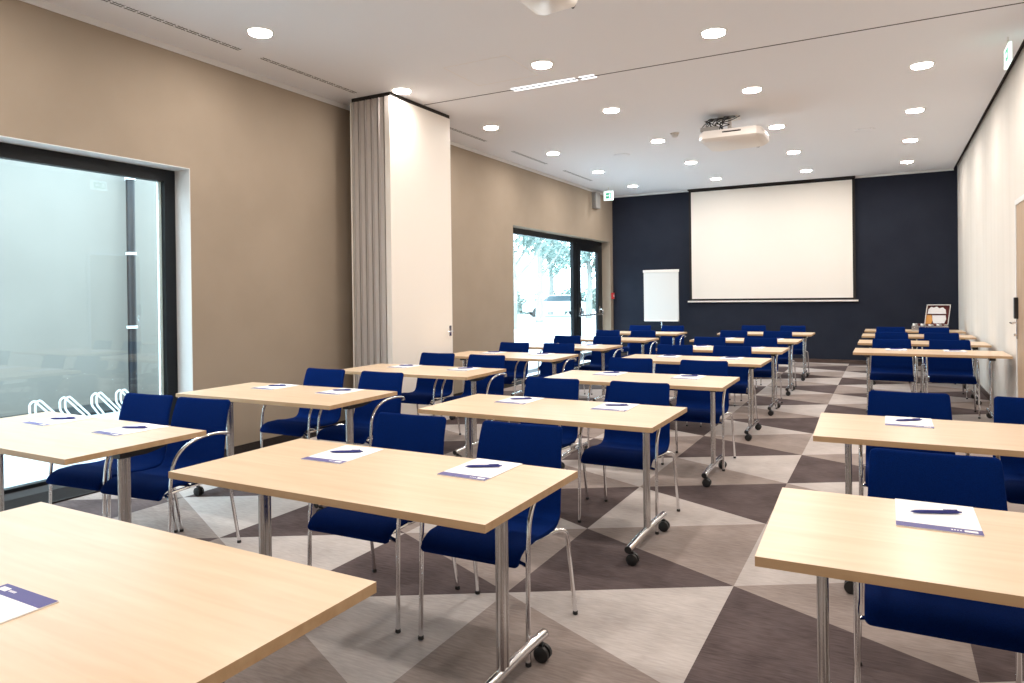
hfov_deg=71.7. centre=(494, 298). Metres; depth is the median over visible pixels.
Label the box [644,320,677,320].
tray
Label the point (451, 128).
ceiling vent
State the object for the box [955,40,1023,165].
trim
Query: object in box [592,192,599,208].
wall speaker
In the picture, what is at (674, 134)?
smoke detector
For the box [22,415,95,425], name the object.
notepad
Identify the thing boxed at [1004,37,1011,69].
exit sign
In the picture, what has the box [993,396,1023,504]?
chair
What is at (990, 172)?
wall
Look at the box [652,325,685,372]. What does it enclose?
chair
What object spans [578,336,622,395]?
chair
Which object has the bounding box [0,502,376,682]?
folding table
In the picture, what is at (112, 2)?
ceiling vent
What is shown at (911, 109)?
diffuser
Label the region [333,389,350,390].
ballpoint pen
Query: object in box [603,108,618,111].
diffuser
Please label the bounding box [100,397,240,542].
chair
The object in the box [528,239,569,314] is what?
tree
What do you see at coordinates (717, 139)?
ceiling projector
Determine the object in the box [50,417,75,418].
ballpoint pen
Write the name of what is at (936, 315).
case
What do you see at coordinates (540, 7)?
ceiling projector
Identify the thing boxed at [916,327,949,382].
chair
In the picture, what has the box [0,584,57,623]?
notepad
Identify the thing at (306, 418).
chair
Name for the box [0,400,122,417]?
gravel strip
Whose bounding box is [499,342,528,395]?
chair
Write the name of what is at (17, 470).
paved ground
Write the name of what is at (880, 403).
chair
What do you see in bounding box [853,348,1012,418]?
folding table
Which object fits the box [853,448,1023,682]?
chair
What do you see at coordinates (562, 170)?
ceiling vent
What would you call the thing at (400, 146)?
partition
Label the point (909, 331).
folding table
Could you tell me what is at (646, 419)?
folding table
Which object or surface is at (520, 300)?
hedge
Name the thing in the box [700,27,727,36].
recessed light
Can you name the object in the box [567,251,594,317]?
tree
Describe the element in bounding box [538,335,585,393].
chair
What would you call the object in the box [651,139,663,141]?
diffuser
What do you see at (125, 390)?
bicycle rack
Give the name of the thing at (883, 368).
chair
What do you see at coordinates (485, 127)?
diffuser
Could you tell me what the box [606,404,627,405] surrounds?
ballpoint pen
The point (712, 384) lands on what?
folding table
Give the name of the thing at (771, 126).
diffuser
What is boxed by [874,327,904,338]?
chair
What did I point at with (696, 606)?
floor
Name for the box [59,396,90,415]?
bicycle rack
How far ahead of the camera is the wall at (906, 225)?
13.79 m
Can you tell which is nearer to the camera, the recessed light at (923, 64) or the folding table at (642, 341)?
the recessed light at (923, 64)
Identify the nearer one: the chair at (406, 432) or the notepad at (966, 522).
the notepad at (966, 522)
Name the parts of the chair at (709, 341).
backrest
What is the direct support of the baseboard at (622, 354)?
attached to the wall at (906, 225)
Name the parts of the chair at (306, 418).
leg, armrest, seat, armrest, seat frame, backrest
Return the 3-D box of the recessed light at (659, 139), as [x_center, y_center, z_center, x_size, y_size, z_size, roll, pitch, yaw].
[2.387,-2.309,10.324,0.230,0.008,0.230,-1,0,29]
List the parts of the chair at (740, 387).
backrest, seat, leg, armrest, leg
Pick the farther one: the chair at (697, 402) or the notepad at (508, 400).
the chair at (697, 402)
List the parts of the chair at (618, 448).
leg, armrest, leg, seat, backrest, leg, armrest, leg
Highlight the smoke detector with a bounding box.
[670,132,678,137]
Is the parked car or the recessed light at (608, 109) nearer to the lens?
the recessed light at (608, 109)
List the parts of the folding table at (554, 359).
leg, leg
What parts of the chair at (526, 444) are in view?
leg, armrest, leg, seat, backrest, seat frame, leg, armrest, leg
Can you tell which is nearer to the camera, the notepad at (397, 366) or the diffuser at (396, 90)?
the notepad at (397, 366)
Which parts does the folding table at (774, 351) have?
leg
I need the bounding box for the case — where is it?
[911,304,950,330]
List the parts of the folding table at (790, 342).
leg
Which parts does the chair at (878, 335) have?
backrest, leg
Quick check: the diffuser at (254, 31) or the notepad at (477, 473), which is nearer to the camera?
the notepad at (477, 473)
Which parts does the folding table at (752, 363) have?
leg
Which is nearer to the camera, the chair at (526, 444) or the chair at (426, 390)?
the chair at (526, 444)
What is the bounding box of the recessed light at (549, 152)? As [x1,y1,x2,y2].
[546,151,559,153]
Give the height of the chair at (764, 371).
0.834 m
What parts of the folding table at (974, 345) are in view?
leg, leg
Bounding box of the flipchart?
[643,269,678,327]
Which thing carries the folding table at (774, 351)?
on the floor
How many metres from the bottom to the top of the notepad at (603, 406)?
0.004 m
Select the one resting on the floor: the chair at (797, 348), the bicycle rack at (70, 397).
the chair at (797, 348)
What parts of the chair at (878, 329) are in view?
backrest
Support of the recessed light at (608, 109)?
in the ceiling
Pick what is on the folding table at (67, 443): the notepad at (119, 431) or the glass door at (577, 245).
the notepad at (119, 431)
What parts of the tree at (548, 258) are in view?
crown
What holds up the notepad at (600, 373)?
on the folding table at (712, 384)
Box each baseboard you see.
[621,353,924,365]
[976,382,989,400]
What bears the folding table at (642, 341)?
on the floor
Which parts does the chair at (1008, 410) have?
backrest, seat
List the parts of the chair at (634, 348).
seat, backrest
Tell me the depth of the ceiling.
7.02 m
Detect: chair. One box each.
[46,393,183,531]
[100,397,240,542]
[260,368,344,447]
[307,412,459,633]
[317,371,404,446]
[401,352,460,434]
[418,420,577,667]
[441,354,509,422]
[492,377,588,519]
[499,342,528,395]
[523,343,578,399]
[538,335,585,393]
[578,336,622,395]
[578,381,679,534]
[583,330,619,364]
[587,357,652,447]
[621,325,654,370]
[621,330,657,357]
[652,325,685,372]
[655,344,692,425]
[661,360,735,470]
[693,337,730,399]
[700,345,757,430]
[720,330,747,345]
[734,337,782,408]
[741,325,765,337]
[755,331,796,390]
[778,326,809,376]
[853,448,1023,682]
[859,390,969,495]
[870,339,916,392]
[872,332,913,391]
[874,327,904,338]
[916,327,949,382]
[920,333,967,398]
[925,340,980,418]
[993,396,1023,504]
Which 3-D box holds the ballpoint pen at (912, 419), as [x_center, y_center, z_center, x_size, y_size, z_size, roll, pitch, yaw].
[2.154,0.627,3.681,0.146,0.013,0.011,-1,0,-4]
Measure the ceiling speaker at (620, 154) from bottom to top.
0.012 m
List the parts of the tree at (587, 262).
crown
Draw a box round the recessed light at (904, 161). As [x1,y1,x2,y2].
[900,160,914,162]
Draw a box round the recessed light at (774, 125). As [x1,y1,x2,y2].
[768,124,785,127]
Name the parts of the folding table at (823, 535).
leg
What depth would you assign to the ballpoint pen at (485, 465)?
2.80 m
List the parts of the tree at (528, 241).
crown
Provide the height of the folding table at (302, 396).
0.739 m
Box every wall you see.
[0,0,613,448]
[612,165,958,361]
[957,47,1023,397]
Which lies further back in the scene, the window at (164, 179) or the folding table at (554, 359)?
the folding table at (554, 359)
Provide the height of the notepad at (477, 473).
0.004 m
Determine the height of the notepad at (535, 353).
0.004 m
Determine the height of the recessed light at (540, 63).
0.008 m
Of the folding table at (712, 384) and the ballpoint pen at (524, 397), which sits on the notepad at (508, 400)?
the ballpoint pen at (524, 397)
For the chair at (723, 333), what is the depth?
10.98 m
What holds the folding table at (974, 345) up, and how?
on the floor
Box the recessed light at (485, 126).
[482,125,498,128]
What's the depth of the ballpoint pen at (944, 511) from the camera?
2.15 m
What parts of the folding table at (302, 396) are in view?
leg, leg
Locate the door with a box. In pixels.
[1009,194,1023,397]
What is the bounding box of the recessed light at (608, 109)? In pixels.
[602,107,620,111]
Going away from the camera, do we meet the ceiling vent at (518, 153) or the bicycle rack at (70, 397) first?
the bicycle rack at (70, 397)
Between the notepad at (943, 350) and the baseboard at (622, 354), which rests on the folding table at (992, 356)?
the notepad at (943, 350)
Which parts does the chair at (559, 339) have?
seat, backrest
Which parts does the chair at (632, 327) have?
seat, backrest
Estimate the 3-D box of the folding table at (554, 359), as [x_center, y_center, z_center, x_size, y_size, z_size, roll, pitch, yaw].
[0.161,1.011,8.127,1.447,0.739,0.723,-1,0,29]
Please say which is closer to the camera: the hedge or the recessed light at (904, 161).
the recessed light at (904, 161)
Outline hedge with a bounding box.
[517,286,595,314]
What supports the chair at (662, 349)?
on the floor
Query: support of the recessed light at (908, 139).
in the ceiling
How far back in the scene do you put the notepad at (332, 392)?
5.11 m
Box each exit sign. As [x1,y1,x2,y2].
[604,187,612,200]
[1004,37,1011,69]
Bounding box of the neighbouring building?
[0,159,158,416]
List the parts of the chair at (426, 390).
seat, backrest, armrest, leg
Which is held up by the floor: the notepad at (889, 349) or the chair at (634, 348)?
the chair at (634, 348)
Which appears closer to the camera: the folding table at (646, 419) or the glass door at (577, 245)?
the folding table at (646, 419)
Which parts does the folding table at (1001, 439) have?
leg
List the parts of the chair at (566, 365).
armrest, seat, backrest, armrest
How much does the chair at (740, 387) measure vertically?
0.834 m
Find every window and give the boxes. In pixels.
[0,142,177,500]
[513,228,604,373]
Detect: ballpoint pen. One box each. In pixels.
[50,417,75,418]
[122,426,147,427]
[330,449,362,452]
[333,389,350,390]
[465,464,501,467]
[510,397,531,399]
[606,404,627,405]
[896,418,921,420]
[910,509,961,513]
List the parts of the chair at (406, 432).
leg, armrest, seat, leg, leg, seat frame, backrest, armrest, leg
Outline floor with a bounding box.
[52,362,1023,682]
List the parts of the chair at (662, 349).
backrest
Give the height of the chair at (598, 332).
0.834 m
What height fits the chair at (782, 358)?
0.834 m
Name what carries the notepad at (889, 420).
on the folding table at (1001, 439)
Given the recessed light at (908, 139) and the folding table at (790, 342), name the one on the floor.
the folding table at (790, 342)
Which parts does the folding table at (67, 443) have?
leg, leg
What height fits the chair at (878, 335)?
0.834 m
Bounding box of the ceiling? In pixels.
[42,0,1023,195]
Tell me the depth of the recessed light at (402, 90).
7.66 m
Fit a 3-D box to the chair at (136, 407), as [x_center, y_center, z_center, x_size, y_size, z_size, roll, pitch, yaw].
[-2.252,1.014,4.204,0.522,0.834,0.558,-1,0,24]
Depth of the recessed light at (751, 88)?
7.79 m
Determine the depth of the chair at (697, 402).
6.09 m
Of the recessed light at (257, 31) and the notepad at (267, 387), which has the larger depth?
the recessed light at (257, 31)
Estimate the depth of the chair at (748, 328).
12.56 m
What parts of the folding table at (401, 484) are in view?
leg, leg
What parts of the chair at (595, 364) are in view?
seat, backrest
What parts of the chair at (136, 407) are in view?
leg, armrest, seat, leg, armrest, backrest, leg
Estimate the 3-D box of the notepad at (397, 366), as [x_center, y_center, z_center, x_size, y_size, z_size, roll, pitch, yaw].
[-0.872,0.658,6.930,0.212,0.004,0.297,-1,0,29]
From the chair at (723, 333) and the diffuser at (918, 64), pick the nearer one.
the diffuser at (918, 64)
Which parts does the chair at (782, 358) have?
backrest, seat, leg, armrest, leg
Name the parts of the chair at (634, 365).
leg, armrest, backrest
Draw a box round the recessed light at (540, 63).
[530,60,553,67]
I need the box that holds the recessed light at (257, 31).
[246,26,274,36]
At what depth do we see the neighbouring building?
9.42 m
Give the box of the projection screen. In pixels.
[687,176,857,302]
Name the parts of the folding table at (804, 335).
leg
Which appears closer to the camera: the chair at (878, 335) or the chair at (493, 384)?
the chair at (493, 384)
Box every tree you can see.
[513,234,558,328]
[515,235,588,322]
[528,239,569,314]
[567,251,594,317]
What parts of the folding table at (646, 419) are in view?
leg, leg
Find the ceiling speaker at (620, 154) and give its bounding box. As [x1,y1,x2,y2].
[614,153,629,156]
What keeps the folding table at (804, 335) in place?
on the floor
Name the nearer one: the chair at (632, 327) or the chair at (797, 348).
the chair at (797, 348)
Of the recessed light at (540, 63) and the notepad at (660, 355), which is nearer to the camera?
the recessed light at (540, 63)
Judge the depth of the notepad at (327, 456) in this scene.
3.05 m
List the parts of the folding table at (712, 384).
leg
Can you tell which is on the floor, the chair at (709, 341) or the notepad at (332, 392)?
the chair at (709, 341)
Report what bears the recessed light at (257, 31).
in the ceiling
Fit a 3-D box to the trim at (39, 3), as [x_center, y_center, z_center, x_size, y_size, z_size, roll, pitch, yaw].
[-1.662,-2.227,8.329,0.012,0.052,18.000,-1,0,29]
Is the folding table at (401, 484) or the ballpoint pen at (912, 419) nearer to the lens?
the folding table at (401, 484)
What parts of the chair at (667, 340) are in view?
backrest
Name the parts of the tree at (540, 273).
crown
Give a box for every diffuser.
[248,28,271,35]
[393,88,410,92]
[484,126,497,128]
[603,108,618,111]
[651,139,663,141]
[702,28,724,35]
[743,87,760,91]
[769,125,784,127]
[906,108,923,111]
[910,62,932,67]
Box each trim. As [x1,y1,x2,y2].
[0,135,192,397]
[4,356,621,510]
[20,0,603,195]
[426,2,1023,104]
[613,168,953,197]
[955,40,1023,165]
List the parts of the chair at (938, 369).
leg, armrest, backrest, seat, leg, armrest, leg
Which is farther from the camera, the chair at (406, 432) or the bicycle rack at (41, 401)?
the bicycle rack at (41, 401)
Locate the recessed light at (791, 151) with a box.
[786,150,800,152]
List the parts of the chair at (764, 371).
backrest, seat, leg, armrest, leg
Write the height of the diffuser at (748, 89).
0.003 m
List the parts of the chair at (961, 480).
armrest, leg, leg, backrest, seat, leg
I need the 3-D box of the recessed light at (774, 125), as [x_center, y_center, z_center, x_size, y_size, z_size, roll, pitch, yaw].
[3.804,-2.323,9.539,0.230,0.008,0.230,-1,0,29]
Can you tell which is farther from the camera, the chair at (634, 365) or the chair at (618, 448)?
the chair at (634, 365)
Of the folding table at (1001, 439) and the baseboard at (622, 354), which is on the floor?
the folding table at (1001, 439)
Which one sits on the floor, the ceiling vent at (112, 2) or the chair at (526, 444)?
the chair at (526, 444)
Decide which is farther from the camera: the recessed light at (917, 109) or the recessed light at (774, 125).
the recessed light at (774, 125)
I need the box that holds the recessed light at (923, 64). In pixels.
[908,61,934,68]
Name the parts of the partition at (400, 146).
wall post, panel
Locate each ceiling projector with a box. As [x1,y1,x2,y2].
[519,0,576,14]
[699,115,768,151]
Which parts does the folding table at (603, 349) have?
leg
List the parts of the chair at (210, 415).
leg, armrest, seat, leg, leg, seat frame, backrest, armrest, leg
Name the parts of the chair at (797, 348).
backrest, seat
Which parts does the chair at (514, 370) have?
backrest, leg, seat, armrest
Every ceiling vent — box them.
[101,0,243,50]
[258,57,357,93]
[450,127,486,141]
[510,151,547,163]
[511,75,596,90]
[562,170,592,180]
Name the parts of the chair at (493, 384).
armrest, seat, backrest, armrest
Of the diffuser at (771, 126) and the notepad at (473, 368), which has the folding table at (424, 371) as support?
the notepad at (473, 368)
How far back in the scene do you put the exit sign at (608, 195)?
14.81 m
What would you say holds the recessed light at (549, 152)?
in the ceiling
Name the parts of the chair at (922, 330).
backrest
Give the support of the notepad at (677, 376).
on the folding table at (712, 384)
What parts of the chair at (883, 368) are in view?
seat, backrest, leg, armrest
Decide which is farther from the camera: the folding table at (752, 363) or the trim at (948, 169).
the trim at (948, 169)
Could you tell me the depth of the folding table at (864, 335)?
10.55 m
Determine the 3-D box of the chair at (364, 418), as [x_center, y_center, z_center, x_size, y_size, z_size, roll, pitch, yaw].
[-0.991,0.992,5.357,0.522,0.834,0.558,-1,0,28]
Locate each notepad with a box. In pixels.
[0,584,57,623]
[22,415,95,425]
[91,423,168,435]
[250,384,297,389]
[301,445,383,463]
[316,388,364,394]
[389,364,421,367]
[437,458,521,480]
[448,367,478,370]
[481,352,503,353]
[494,396,543,404]
[529,353,554,355]
[591,402,639,411]
[592,371,627,375]
[657,355,681,357]
[671,374,705,379]
[719,357,743,359]
[885,416,933,428]
[886,348,906,350]
[895,498,983,536]
[943,350,966,351]
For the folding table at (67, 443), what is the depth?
3.47 m
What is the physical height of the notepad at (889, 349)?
0.004 m
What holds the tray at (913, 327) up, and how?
on the case
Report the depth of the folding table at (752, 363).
7.09 m
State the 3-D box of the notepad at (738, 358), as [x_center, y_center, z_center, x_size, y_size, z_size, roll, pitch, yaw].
[2.458,0.614,7.343,0.212,0.004,0.297,-1,0,28]
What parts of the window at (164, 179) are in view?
sill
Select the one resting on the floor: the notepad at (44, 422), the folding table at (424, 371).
the folding table at (424, 371)
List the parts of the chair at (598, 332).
seat, backrest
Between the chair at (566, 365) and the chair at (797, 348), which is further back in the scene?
the chair at (797, 348)
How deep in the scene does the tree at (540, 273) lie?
36.90 m
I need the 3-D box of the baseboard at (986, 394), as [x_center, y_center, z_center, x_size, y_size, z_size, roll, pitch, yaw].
[4.160,1.308,5.133,0.015,0.075,17.985,-1,0,29]
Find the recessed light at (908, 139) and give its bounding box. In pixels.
[901,138,918,141]
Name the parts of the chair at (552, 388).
backrest, seat, leg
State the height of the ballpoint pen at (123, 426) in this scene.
0.013 m
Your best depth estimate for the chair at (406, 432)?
3.23 m
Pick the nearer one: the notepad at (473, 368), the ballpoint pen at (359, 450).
the ballpoint pen at (359, 450)
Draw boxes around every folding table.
[0,411,205,522]
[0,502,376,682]
[168,438,577,682]
[176,382,396,511]
[344,364,505,456]
[418,394,686,565]
[449,351,578,419]
[511,343,622,401]
[544,370,739,486]
[553,337,658,353]
[595,331,686,344]
[622,354,771,440]
[656,345,788,415]
[689,338,802,395]
[717,332,814,380]
[755,487,1023,682]
[813,413,1023,593]
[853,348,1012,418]
[858,340,991,404]
[862,333,976,388]
[864,329,965,333]
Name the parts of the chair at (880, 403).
leg, armrest, leg, seat, backrest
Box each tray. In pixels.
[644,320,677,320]
[911,325,947,330]
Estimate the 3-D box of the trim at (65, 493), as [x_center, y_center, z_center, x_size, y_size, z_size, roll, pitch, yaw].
[-1.473,1.395,8.258,0.350,0.012,17.985,-1,0,29]
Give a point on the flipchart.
(661, 287)
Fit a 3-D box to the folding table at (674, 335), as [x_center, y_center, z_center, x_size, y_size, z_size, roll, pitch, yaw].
[2.585,0.960,12.470,1.447,0.739,0.723,-1,0,29]
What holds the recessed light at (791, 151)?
in the ceiling
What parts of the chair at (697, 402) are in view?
leg, seat, backrest, leg, armrest, leg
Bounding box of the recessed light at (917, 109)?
[904,107,925,111]
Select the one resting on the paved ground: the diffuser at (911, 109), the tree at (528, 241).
the tree at (528, 241)
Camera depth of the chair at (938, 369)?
8.23 m
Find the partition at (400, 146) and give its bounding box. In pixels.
[350,92,453,415]
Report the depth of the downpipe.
9.99 m
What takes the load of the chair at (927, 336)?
on the floor
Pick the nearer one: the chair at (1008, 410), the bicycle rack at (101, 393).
the chair at (1008, 410)
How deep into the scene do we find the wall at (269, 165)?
7.04 m
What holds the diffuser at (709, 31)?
attached to the recessed light at (713, 31)
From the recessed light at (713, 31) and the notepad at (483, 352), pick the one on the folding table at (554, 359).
the notepad at (483, 352)
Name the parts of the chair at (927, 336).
leg, leg, backrest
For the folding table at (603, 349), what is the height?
0.739 m
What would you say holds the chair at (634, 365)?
on the floor
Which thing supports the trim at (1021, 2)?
attached to the ceiling
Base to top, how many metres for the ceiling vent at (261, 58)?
0.003 m
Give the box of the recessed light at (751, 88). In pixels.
[741,86,762,92]
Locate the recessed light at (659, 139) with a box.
[650,138,665,141]
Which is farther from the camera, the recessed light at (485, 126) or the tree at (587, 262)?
the tree at (587, 262)
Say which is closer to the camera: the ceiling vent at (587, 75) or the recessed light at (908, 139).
the ceiling vent at (587, 75)
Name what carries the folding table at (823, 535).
on the floor
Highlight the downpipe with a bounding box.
[124,177,137,392]
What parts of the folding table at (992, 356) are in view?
leg, leg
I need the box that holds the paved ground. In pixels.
[4,308,595,487]
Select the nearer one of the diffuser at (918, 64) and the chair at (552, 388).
the chair at (552, 388)
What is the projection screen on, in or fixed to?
attached to the wall at (906, 225)
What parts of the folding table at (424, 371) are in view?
leg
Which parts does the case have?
lid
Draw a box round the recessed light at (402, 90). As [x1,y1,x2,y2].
[391,87,412,93]
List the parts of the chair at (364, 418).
armrest, seat, backrest, armrest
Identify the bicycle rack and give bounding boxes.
[28,400,54,413]
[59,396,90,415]
[91,392,119,419]
[115,389,128,408]
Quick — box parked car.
[522,294,585,315]

